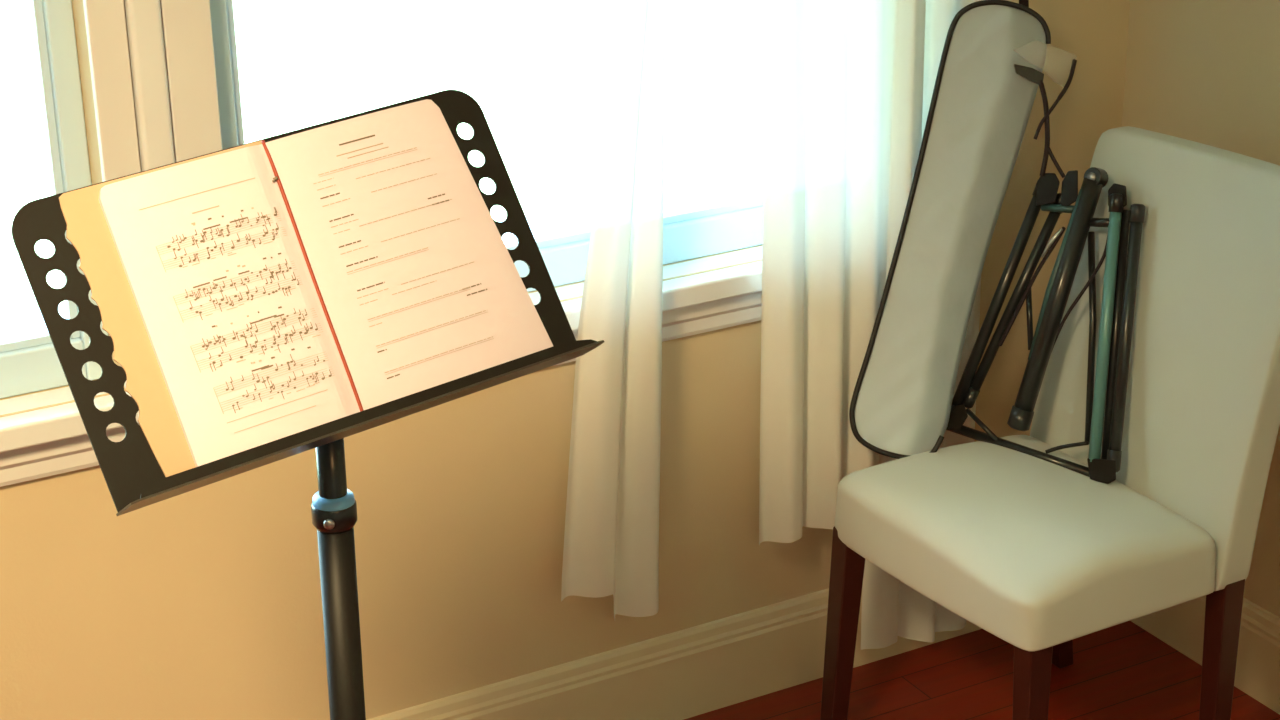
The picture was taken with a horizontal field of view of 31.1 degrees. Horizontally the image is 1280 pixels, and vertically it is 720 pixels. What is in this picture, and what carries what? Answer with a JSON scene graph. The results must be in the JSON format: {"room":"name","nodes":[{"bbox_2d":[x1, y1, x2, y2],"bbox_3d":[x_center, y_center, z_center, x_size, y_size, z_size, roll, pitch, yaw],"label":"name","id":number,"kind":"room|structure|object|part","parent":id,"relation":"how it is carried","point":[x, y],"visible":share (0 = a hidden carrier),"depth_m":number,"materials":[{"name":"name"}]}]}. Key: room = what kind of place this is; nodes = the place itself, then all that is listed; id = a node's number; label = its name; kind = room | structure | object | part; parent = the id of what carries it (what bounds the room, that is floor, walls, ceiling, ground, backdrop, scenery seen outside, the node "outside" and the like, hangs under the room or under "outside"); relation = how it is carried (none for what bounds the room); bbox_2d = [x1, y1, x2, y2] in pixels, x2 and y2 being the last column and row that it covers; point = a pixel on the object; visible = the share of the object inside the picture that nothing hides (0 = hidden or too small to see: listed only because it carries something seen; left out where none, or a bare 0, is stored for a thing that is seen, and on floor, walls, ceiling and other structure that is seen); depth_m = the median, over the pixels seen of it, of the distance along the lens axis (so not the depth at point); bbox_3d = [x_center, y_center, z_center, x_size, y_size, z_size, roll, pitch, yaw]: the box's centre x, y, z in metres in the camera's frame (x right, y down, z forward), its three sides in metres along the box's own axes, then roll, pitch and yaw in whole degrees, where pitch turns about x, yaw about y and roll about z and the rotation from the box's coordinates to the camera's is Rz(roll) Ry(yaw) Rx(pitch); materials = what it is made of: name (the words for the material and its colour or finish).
{"room":"music room","nodes":[
{"label":"music room","id":0,"kind":"room"},
{"bbox_2d":[0,0,1129,719],"bbox_3d":[-1.235,-0.359,2.753,4.900,2.600,0.176,-13,25,-26],"label":"wall","id":1,"kind":"structure","parent":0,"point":[205,602],"depth_m":3.44,"materials":[{"name":"paint"}]},
{"bbox_2d":[0,0,107,398],"bbox_3d":[-1.426,-0.479,2.697,1.564,1.368,0.185,-13,25,-26],"label":"window","id":2,"kind":"structure","parent":1,"relation":"attached to","point":[29,361],"depth_m":3.07,"materials":[{"name":"paint"}]},
{"bbox_3d":[-1.432,0.110,2.966,1.564,0.075,0.120,-13,25,-26],"label":"sill","id":3,"kind":"part","parent":2,"relation":"part of","materials":[{"name":"paint"}]},
{"bbox_2d":[0,246,761,452],"bbox_3d":[-0.771,0.070,3.129,3.020,0.036,0.101,-13,25,-26],"label":"window sill","id":4,"kind":"structure","parent":1,"relation":"attached to","point":[60,422],"depth_m":3.44,"materials":[{"name":"paint"}]},
{"bbox_2d":[210,0,762,291],"bbox_3d":[-0.130,-0.767,3.355,1.272,1.368,0.185,-13,25,-26],"label":"window","id":5,"kind":"structure","parent":1,"relation":"attached to","point":[711,218],"depth_m":3.59,"materials":[{"name":"glass"}]},
{"bbox_3d":[-0.135,-0.178,3.624,1.272,0.075,0.120,-13,25,-26],"label":"sill","id":6,"kind":"part","parent":5,"relation":"part of","materials":[{"name":"paint"}]},
{"bbox_2d":[367,588,981,719],"bbox_3d":[-1.182,0.797,3.153,4.600,0.157,0.018,-13,25,-26],"label":"baseboard","id":7,"kind":"structure","parent":1,"relation":"attached to","point":[683,674],"depth_m":3.78,"materials":[{"name":"paint"}]},
{"bbox_3d":[-0.697,-1.336,2.559,3.150,0.024,0.087,-13,25,-26],"label":"curtain rod","id":8,"kind":"object","parent":1,"relation":"attached to","visible":0},
{"bbox_2d":[561,0,664,619],"bbox_3d":[-0.049,-0.518,3.218,0.193,1.990,0.033,-13,25,-26],"label":"curtain","id":9,"kind":"object","parent":8,"relation":"hanging from","point":[611,534],"visible":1,"depth_m":3.42,"materials":[{"name":"fabric"}]},
{"bbox_2d":[759,0,925,544],"bbox_3d":[0.312,-0.617,3.391,0.297,1.947,0.041,-13,25,-26],"label":"curtain","id":10,"kind":"object","parent":8,"relation":"hanging from","point":[843,97],"visible":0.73,"depth_m":3.54,"materials":[{"name":"fabric"}]},
{"bbox_2d":[861,0,981,649],"bbox_3d":[0.459,-0.539,3.550,0.215,2.215,0.031,-13,25,-26],"label":"curtain","id":11,"kind":"object","parent":8,"relation":"hanging from","point":[891,608],"visible":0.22,"depth_m":3.88,"materials":[{"name":"fabric"}]},
{"bbox_2d":[684,621,1279,719],"bbox_3d":[-0.070,1.651,1.337,4.900,0.100,4.900,-13,25,-26],"label":"floor","id":12,"kind":"structure","parent":0,"point":[1123,671],"depth_m":3.89,"materials":[{"name":"red wood"}]},
{"bbox_2d":[11,89,603,719],"bbox_3d":[-0.336,0.420,2.439,0.557,1.363,0.503,-13,25,-26],"label":"music stand","id":13,"kind":"object","parent":12,"relation":"on","point":[133,475],"visible":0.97,"depth_m":2.19,"materials":[{"name":"black metal"}]},
{"bbox_2d":[59,99,552,476],"bbox_3d":[-0.310,-0.074,2.209,0.439,0.270,0.172,-15,26,-31],"label":"songbook","id":14,"kind":"object","parent":13,"relation":"on","point":[251,295],"visible":0.97,"depth_m":2.20,"materials":[{"name":"paper"}]},
{"bbox_2d":[820,126,1279,719],"bbox_3d":[0.630,0.187,3.486,0.562,0.981,0.490,-13,25,-27],"label":"dining chair","id":15,"kind":"object","parent":12,"relation":"on","point":[1039,555],"visible":0.91,"depth_m":3.39,"materials":[{"name":"fabric"}]},
{"bbox_3d":[0.320,0.446,3.634,0.058,0.400,0.048,-13,25,-26],"label":"leg","id":16,"kind":"part","parent":15,"relation":"part of","materials":[{"name":"brown wood"}]},
{"bbox_2d":[849,0,1076,458],"bbox_3d":[0.491,-0.219,3.572,0.399,0.716,0.166,-16,26,-32],"label":"instrument case","id":17,"kind":"object","parent":15,"relation":"on","point":[989,74],"visible":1,"depth_m":3.57,"materials":[{"name":"grey fabric"}]},
{"bbox_3d":[0.591,-0.569,3.550,0.015,0.054,0.031,-3,22,-6],"label":"loop post","id":18,"kind":"part","parent":17,"relation":"part of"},
{"bbox_3d":[0.643,-0.402,3.553,0.084,0.117,0.013,-15,26,-31],"label":"cord","id":19,"kind":"part","parent":17,"relation":"part of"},
{"bbox_3d":[0.573,0.251,3.461,0.391,0.129,0.464,-13,25,-26],"label":"seat","id":20,"kind":"part","parent":15,"relation":"part of","materials":[{"name":"fabric"}]},
{"bbox_3d":[0.560,0.565,3.329,0.042,0.400,0.042,-13,25,-26],"label":"leg","id":21,"kind":"part","parent":15,"relation":"part of","materials":[{"name":"brown wood"}]},
{"bbox_2d":[946,167,1145,483],"bbox_3d":[0.649,-0.071,3.557,0.171,0.446,0.344,-21,30,-41],"label":"folding stand","id":22,"kind":"object","parent":15,"relation":"on","point":[1107,396],"visible":0.98,"depth_m":3.54,"materials":[{"name":"black paint"}]},
{"bbox_3d":[0.612,-0.071,3.619,0.009,0.103,0.059,-1,22,-1],"label":"rod","id":23,"kind":"part","parent":22,"relation":"part of","materials":[{"name":"black paint"}]},
{"bbox_3d":[0.631,-0.265,3.577,0.050,0.057,0.034,17,28,38],"label":"hinge plate","id":24,"kind":"part","parent":22,"relation":"part of","materials":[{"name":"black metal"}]},
{"bbox_3d":[0.663,-0.264,3.553,0.027,0.060,0.041,3,22,10],"label":"hinge plate","id":25,"kind":"part","parent":22,"relation":"part of","materials":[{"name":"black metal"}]},
{"bbox_3d":[0.694,-0.034,3.544,0.015,0.302,0.146,1,22,5],"label":"rod","id":26,"kind":"part","parent":22,"relation":"part of","materials":[{"name":"black paint"}]},
{"bbox_3d":[0.727,-0.247,3.506,0.029,0.043,0.041,4,22,11],"label":"hinge plate","id":27,"kind":"part","parent":22,"relation":"part of","materials":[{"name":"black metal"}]},
{"bbox_3d":[0.697,0.354,3.845,0.052,0.400,0.140,14,27,33],"label":"leg","id":28,"kind":"part","parent":15,"relation":"part of","materials":[{"name":"brown wood"}]},
{"bbox_3d":[0.803,-0.022,3.498,0.175,0.610,0.469,-13,25,-26],"label":"backrest","id":29,"kind":"part","parent":15,"relation":"part of","materials":[{"name":"fabric"}]},
{"bbox_3d":[0.874,0.495,3.489,0.042,0.400,0.042,-13,25,-26],"label":"leg","id":30,"kind":"part","parent":15,"relation":"part of","materials":[{"name":"brown wood"}]},
{"bbox_2d":[1122,0,1279,617],"bbox_3d":[2.023,-0.038,1.825,0.150,2.600,4.750,-13,25,-26],"label":"wall","id":31,"kind":"structure","parent":0,"point":[1207,72],"depth_m":3.69,"materials":[{"name":"paint"}]},
{"bbox_2d":[1130,596,1279,714],"bbox_3d":[1.936,1.089,2.299,0.018,0.157,4.582,-13,25,-26],"label":"baseboard","id":32,"kind":"structure","parent":31,"relation":"attached to","point":[1181,626],"depth_m":3.84,"materials":[{"name":"paint"}]},
{"label":"outside","id":33,"kind":"structure","parent":0,"visible":0},
{"bbox_2d":[0,0,765,313],"bbox_3d":[-7.403,-3.660,16.381,30.000,0.100,29.600,-13,25,-26],"label":"sky","id":34,"kind":"structure","parent":33,"point":[540,73],"depth_m":9.91,"materials":[{"name":"white"}]}
]}

